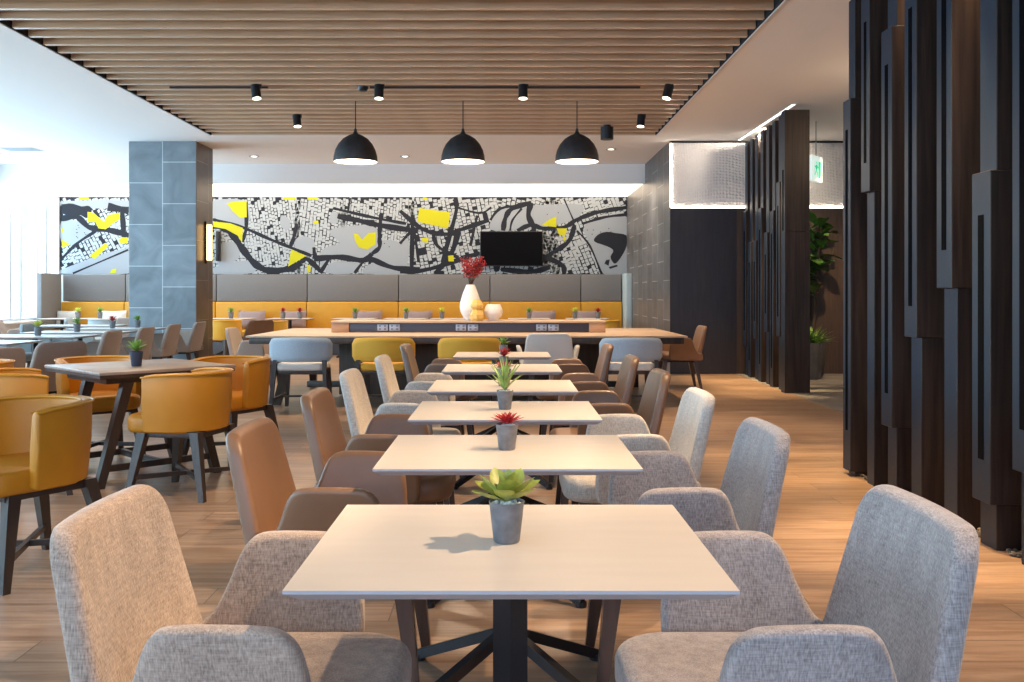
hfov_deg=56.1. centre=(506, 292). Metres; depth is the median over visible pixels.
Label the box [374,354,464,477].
armchair
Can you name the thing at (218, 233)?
wall speaker
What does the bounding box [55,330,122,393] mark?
armchair
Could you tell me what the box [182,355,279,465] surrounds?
barrel chair
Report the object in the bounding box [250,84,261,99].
track light
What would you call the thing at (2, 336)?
cafe table
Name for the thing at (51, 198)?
wall
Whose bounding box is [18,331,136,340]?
cafe table
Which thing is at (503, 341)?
potted plant
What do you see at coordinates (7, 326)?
wall
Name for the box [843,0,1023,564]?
slatted screen
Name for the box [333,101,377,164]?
pendant lamp
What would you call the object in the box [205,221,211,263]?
wall sconce
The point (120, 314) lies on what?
cushion
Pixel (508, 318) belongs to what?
cafe table
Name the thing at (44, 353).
armchair
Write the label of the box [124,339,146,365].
potted plant
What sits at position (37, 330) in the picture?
potted plant
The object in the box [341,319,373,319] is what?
barrel chair
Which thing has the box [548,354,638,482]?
armchair
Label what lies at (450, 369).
cafe table
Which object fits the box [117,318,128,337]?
armchair
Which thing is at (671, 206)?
light strip
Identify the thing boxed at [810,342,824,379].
planter
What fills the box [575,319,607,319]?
barrel chair
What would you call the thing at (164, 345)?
armchair
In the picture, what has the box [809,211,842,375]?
fiddle leaf fig
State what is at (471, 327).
power socket
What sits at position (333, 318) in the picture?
cafe table
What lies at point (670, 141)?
trim
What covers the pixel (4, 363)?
barrel chair
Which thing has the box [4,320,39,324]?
trim
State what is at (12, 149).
ceiling vent
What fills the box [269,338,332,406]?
dining chair
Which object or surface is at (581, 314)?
cushion
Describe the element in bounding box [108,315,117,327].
potted plant
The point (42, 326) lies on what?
cafe table
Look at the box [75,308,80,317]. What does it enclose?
potted plant
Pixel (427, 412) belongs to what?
cafe table
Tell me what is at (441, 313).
potted plant
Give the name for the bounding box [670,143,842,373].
wall
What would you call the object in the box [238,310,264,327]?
cushion
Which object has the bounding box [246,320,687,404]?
table
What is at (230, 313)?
potted plant
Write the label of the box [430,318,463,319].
cafe table
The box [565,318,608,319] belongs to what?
cafe table
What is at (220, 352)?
cafe table
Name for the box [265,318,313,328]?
cafe table
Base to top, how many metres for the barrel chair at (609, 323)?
0.755 m
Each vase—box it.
[460,285,479,319]
[470,300,483,320]
[484,304,502,320]
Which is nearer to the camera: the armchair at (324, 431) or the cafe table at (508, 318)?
the armchair at (324, 431)
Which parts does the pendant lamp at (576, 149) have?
lamp shade, cord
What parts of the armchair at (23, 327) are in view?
backrest, armrest, armrest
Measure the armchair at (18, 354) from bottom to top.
0.806 m
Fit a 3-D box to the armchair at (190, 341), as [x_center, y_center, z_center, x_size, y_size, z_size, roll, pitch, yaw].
[-4.794,0.827,14.150,0.642,0.806,0.686,0,0,0]
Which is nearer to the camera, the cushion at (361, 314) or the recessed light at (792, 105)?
the recessed light at (792, 105)
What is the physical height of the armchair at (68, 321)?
0.806 m
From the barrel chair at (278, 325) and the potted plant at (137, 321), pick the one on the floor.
the barrel chair at (278, 325)
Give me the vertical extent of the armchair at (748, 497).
0.806 m
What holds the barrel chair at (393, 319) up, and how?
on the floor
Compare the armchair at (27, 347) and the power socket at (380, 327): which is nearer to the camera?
the power socket at (380, 327)
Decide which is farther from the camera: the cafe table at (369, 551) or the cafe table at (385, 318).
the cafe table at (385, 318)
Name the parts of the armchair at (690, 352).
leg, armrest, seat, armrest, leg, leg, backrest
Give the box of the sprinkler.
[358,86,367,91]
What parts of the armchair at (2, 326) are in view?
backrest, armrest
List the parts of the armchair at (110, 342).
armrest, backrest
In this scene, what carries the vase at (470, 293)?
on the table at (426, 335)
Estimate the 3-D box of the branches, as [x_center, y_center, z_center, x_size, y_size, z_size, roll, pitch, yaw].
[-0.401,-0.249,11.590,0.297,0.394,0.376,0,0,16]
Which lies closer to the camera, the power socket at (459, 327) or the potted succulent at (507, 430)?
the potted succulent at (507, 430)
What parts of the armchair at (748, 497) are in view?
leg, leg, armrest, armrest, backrest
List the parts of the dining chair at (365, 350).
leg, leg, seat, seat rail, backrest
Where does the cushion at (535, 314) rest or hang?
on the banquette
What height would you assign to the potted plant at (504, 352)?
0.132 m
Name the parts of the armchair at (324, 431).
backrest, armrest, armrest, leg, seat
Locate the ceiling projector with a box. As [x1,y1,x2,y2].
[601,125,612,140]
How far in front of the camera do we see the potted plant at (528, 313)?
18.36 m
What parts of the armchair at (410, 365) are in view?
backrest, armrest, armrest, leg, seat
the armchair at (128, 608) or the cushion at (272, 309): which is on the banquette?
the cushion at (272, 309)
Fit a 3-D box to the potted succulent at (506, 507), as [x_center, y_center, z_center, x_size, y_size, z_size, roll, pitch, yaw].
[-0.002,0.417,1.887,0.151,0.140,0.142,0,0,-17]
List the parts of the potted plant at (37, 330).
pot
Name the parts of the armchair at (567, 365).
seat, leg, armrest, armrest, backrest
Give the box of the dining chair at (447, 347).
[438,338,500,400]
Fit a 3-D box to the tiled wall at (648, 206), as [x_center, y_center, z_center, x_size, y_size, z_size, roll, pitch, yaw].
[2.580,-0.540,17.200,0.200,3.540,5.200,0,0,0]
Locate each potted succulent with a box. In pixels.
[472,468,539,543]
[489,412,522,450]
[495,361,514,385]
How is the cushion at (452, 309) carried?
on the banquette
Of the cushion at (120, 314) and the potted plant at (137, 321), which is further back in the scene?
the cushion at (120, 314)
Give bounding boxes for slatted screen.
[743,110,809,392]
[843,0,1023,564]
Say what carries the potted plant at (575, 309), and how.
on the cafe table at (565, 318)
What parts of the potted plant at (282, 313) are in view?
pot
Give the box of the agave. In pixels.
[483,357,521,409]
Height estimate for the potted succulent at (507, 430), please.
0.116 m
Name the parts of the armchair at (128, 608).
backrest, armrest, armrest, seat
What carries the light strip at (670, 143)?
attached to the tiled wall at (648, 206)
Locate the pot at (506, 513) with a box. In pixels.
[489,498,524,543]
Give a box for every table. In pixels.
[0,334,100,355]
[0,340,43,345]
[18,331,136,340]
[33,318,77,330]
[39,325,127,327]
[44,358,235,489]
[63,327,165,330]
[80,318,108,319]
[213,318,255,353]
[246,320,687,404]
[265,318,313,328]
[282,505,739,681]
[331,318,377,357]
[372,435,642,681]
[383,318,427,319]
[408,401,602,608]
[427,380,577,504]
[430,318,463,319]
[441,364,561,489]
[453,352,550,434]
[508,318,549,319]
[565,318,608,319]
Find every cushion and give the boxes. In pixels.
[56,310,76,324]
[61,302,124,328]
[102,310,126,317]
[216,302,306,328]
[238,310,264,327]
[281,311,305,327]
[307,302,398,327]
[357,310,381,319]
[399,302,489,319]
[408,310,431,319]
[490,302,580,319]
[531,310,554,319]
[576,311,596,317]
[581,302,621,327]
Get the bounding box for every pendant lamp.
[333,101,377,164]
[441,101,484,164]
[555,101,598,164]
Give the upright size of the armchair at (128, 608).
0.806 m
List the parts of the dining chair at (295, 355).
leg, leg, backrest, seat rail, seat, leg, leg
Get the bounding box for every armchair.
[0,319,19,339]
[0,339,31,366]
[0,347,25,367]
[20,323,72,367]
[29,341,86,393]
[50,484,411,681]
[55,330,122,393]
[64,318,101,342]
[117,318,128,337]
[119,326,154,359]
[133,324,180,358]
[167,321,205,359]
[225,327,280,384]
[226,417,430,681]
[243,320,273,340]
[300,387,455,504]
[339,368,460,504]
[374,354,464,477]
[400,343,477,434]
[516,333,579,400]
[536,343,613,434]
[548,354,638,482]
[549,368,670,504]
[559,387,714,504]
[585,417,789,681]
[615,484,978,681]
[659,325,706,388]
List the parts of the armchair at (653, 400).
leg, seat, leg, armrest, armrest, backrest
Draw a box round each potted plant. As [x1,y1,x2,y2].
[31,320,43,335]
[72,318,82,331]
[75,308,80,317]
[95,307,103,317]
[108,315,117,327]
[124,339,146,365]
[133,315,141,327]
[227,307,233,317]
[280,307,287,317]
[297,307,302,317]
[351,307,358,317]
[403,307,409,317]
[439,307,444,317]
[496,348,510,362]
[497,337,510,354]
[526,307,532,317]
[572,307,577,317]
[595,307,600,317]
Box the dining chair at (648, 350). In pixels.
[599,338,661,396]
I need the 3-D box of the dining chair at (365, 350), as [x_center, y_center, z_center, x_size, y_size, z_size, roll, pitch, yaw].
[-1.284,0.845,10.145,0.660,0.770,0.584,0,0,0]
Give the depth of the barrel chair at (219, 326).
16.95 m
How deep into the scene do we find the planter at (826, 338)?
14.19 m
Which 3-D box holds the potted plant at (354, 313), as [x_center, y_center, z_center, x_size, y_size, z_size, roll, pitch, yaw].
[-2.909,0.378,18.405,0.198,0.220,0.196,0,0,27]
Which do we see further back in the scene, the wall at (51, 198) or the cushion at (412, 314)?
the wall at (51, 198)
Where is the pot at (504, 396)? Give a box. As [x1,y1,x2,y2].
[497,389,512,409]
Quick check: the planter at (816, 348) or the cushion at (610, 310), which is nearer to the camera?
the planter at (816, 348)
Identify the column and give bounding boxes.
[129,141,212,359]
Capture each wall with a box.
[5,320,30,331]
[51,198,620,302]
[627,141,670,372]
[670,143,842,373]
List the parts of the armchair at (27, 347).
armrest, seat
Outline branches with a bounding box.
[459,256,486,284]
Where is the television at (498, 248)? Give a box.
[480,231,542,265]
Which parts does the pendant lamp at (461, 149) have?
lamp shade, cord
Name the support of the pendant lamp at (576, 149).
hanging from the ceiling at (312, 57)
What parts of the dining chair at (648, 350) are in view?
seat rail, backrest, seat, leg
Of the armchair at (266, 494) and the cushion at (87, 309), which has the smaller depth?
the armchair at (266, 494)
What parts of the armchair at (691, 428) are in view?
seat, leg, armrest, armrest, backrest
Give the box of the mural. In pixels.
[60,197,626,274]
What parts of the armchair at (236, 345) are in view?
backrest, armrest, armrest, leg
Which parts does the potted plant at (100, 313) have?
pot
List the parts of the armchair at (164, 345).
armrest, armrest, backrest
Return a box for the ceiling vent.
[0,147,44,151]
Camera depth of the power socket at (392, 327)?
11.30 m
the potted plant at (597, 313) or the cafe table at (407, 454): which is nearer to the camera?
the cafe table at (407, 454)
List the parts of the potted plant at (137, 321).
pot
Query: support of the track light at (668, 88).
attached to the ceiling at (312, 57)
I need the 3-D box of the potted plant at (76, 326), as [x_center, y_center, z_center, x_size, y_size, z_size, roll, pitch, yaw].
[-5.395,0.396,12.063,0.164,0.183,0.165,0,0,0]
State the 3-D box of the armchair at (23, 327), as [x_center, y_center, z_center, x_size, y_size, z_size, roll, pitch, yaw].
[-6.316,0.827,13.250,0.642,0.806,0.686,0,0,0]
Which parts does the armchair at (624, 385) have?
leg, armrest, armrest, backrest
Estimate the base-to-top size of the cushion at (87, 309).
0.550 m
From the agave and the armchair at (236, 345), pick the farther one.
the armchair at (236, 345)
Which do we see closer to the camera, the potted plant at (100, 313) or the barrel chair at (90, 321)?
the barrel chair at (90, 321)
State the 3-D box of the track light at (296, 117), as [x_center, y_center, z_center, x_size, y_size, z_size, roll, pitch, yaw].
[-2.709,-2.224,12.400,0.104,0.168,0.128,0,0,-45]
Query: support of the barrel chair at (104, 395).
on the floor
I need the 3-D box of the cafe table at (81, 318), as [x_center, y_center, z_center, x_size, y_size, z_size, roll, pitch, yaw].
[-7.739,0.859,18.450,0.800,0.742,0.700,0,0,0]
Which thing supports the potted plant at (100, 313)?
on the cafe table at (81, 318)
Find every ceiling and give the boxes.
[0,0,773,134]
[0,0,849,183]
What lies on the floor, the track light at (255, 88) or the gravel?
the gravel
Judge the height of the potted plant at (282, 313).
0.219 m
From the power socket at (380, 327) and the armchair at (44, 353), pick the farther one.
the power socket at (380, 327)
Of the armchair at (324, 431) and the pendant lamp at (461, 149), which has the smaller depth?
the armchair at (324, 431)
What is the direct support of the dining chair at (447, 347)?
on the floor
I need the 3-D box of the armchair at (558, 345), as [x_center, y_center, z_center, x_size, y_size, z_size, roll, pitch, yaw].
[0.445,0.827,10.384,0.686,0.806,0.642,0,0,0]
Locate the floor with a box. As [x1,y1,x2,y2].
[0,355,1023,681]
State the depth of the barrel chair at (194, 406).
5.72 m
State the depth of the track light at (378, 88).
10.58 m
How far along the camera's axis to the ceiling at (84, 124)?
13.82 m
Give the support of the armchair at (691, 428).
on the floor
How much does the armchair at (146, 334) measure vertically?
0.806 m
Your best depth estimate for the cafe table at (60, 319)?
18.37 m
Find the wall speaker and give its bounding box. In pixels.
[216,231,220,260]
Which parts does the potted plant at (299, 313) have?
pot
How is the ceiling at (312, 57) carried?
attached to the ceiling at (84, 124)
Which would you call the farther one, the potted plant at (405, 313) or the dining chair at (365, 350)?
the potted plant at (405, 313)
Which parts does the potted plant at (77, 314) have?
pot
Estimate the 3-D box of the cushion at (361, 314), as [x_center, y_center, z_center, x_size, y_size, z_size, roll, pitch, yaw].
[-2.763,0.529,19.360,0.500,0.353,0.162,0,0,-4]
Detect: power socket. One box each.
[377,324,387,330]
[389,324,399,330]
[456,324,465,330]
[468,324,477,330]
[536,324,546,330]
[548,324,558,330]
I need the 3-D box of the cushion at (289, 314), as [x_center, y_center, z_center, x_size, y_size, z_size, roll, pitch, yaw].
[-4.298,0.529,19.360,0.500,0.353,0.162,0,0,1]
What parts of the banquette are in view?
panel, head panel, head panel, head panel, head panel, head panel, head panel, head panel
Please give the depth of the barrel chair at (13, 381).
5.70 m
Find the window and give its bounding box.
[0,184,59,321]
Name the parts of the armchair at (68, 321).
backrest, armrest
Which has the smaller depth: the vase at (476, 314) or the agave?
the agave
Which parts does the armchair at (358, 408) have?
backrest, armrest, armrest, seat, leg, leg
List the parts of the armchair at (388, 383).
backrest, armrest, armrest, leg, leg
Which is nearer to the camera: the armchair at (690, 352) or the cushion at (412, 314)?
the armchair at (690, 352)
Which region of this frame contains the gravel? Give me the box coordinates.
[861,474,1021,557]
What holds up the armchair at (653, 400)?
on the floor
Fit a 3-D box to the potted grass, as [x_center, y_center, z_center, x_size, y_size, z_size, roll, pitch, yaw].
[4.424,0.826,13.740,0.646,0.797,0.716,0,0,0]
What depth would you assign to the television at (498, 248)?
19.67 m
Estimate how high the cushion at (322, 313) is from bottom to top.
0.550 m
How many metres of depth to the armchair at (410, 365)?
7.73 m
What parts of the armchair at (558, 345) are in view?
armrest, leg, backrest, armrest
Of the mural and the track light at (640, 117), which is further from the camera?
the mural
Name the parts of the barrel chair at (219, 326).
leg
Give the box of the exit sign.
[810,121,821,182]
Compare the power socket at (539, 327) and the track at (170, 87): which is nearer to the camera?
the track at (170, 87)
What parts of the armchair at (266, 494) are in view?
backrest, armrest, armrest, leg, leg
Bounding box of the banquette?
[37,273,631,354]
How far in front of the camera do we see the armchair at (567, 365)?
7.72 m
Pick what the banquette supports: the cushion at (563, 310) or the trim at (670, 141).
the cushion at (563, 310)
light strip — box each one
[670,143,671,205]
[671,206,842,207]
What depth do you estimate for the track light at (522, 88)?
10.58 m
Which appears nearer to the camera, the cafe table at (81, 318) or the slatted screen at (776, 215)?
the slatted screen at (776, 215)
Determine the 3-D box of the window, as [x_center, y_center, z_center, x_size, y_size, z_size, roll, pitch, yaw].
[-9.280,-0.740,16.600,0.140,2.540,6.400,0,0,0]
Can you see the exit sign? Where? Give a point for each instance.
(815, 161)
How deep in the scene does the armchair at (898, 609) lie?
1.93 m
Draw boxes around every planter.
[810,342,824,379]
[822,338,826,375]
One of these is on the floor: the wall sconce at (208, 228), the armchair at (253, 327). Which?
the armchair at (253, 327)
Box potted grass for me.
[810,326,833,379]
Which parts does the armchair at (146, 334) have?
armrest, armrest, backrest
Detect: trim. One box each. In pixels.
[0,0,786,135]
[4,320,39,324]
[670,141,842,142]
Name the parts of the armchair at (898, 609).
seat, armrest, armrest, backrest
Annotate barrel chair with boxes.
[0,359,15,367]
[0,368,72,495]
[0,394,101,595]
[54,355,145,453]
[87,319,116,324]
[125,367,235,502]
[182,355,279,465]
[213,319,242,355]
[274,320,287,330]
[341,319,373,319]
[393,319,425,319]
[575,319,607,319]
[604,320,619,327]
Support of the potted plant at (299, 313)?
on the cafe table at (288, 319)
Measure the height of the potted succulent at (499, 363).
0.130 m
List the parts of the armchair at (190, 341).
armrest, leg, armrest, backrest, leg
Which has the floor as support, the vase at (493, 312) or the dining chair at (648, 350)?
the dining chair at (648, 350)
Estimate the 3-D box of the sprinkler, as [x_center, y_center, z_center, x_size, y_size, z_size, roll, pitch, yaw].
[-1.608,-2.284,10.740,0.120,0.048,0.120,0,0,0]
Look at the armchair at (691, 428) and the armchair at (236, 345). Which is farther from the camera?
the armchair at (236, 345)
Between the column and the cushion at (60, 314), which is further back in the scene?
the cushion at (60, 314)
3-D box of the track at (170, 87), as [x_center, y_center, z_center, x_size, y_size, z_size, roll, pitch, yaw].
[-3.219,-2.300,10.740,1.096,0.019,0.040,0,0,0]
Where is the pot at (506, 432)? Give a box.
[496,423,517,450]
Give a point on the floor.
(820, 499)
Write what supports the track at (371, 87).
attached to the ceiling at (312, 57)
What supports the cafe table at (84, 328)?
on the floor
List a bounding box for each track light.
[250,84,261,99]
[292,114,301,127]
[374,84,384,99]
[518,84,527,99]
[637,114,645,127]
[662,84,673,99]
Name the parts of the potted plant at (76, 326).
pot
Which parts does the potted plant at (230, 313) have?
pot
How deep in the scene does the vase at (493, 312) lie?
11.42 m
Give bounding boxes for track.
[169,86,267,88]
[370,86,639,88]
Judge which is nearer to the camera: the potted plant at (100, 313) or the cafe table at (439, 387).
the cafe table at (439, 387)
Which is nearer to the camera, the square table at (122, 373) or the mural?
the square table at (122, 373)
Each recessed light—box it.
[4,184,641,196]
[738,104,794,140]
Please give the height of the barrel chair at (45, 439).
0.755 m
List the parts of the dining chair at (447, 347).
backrest, seat, leg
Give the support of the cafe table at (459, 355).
on the floor
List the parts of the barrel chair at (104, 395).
seat, seat frame, leg, leg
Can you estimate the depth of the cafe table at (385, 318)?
18.37 m
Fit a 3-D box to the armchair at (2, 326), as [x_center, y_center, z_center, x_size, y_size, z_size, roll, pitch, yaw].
[-7.784,0.827,15.289,0.642,0.806,0.686,0,0,-17]
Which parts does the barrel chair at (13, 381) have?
leg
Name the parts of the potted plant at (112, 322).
pot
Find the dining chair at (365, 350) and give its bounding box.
[352,338,414,396]
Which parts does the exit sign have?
sign panel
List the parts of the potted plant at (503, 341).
pot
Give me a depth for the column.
14.60 m
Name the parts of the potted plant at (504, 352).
pot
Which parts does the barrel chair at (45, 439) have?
leg, seat, leg, seat frame, leg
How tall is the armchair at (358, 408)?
0.806 m
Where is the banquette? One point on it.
(76, 287)
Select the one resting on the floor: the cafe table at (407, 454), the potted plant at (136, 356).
the cafe table at (407, 454)
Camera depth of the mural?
19.78 m
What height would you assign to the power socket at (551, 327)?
0.077 m
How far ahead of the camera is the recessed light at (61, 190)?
18.59 m

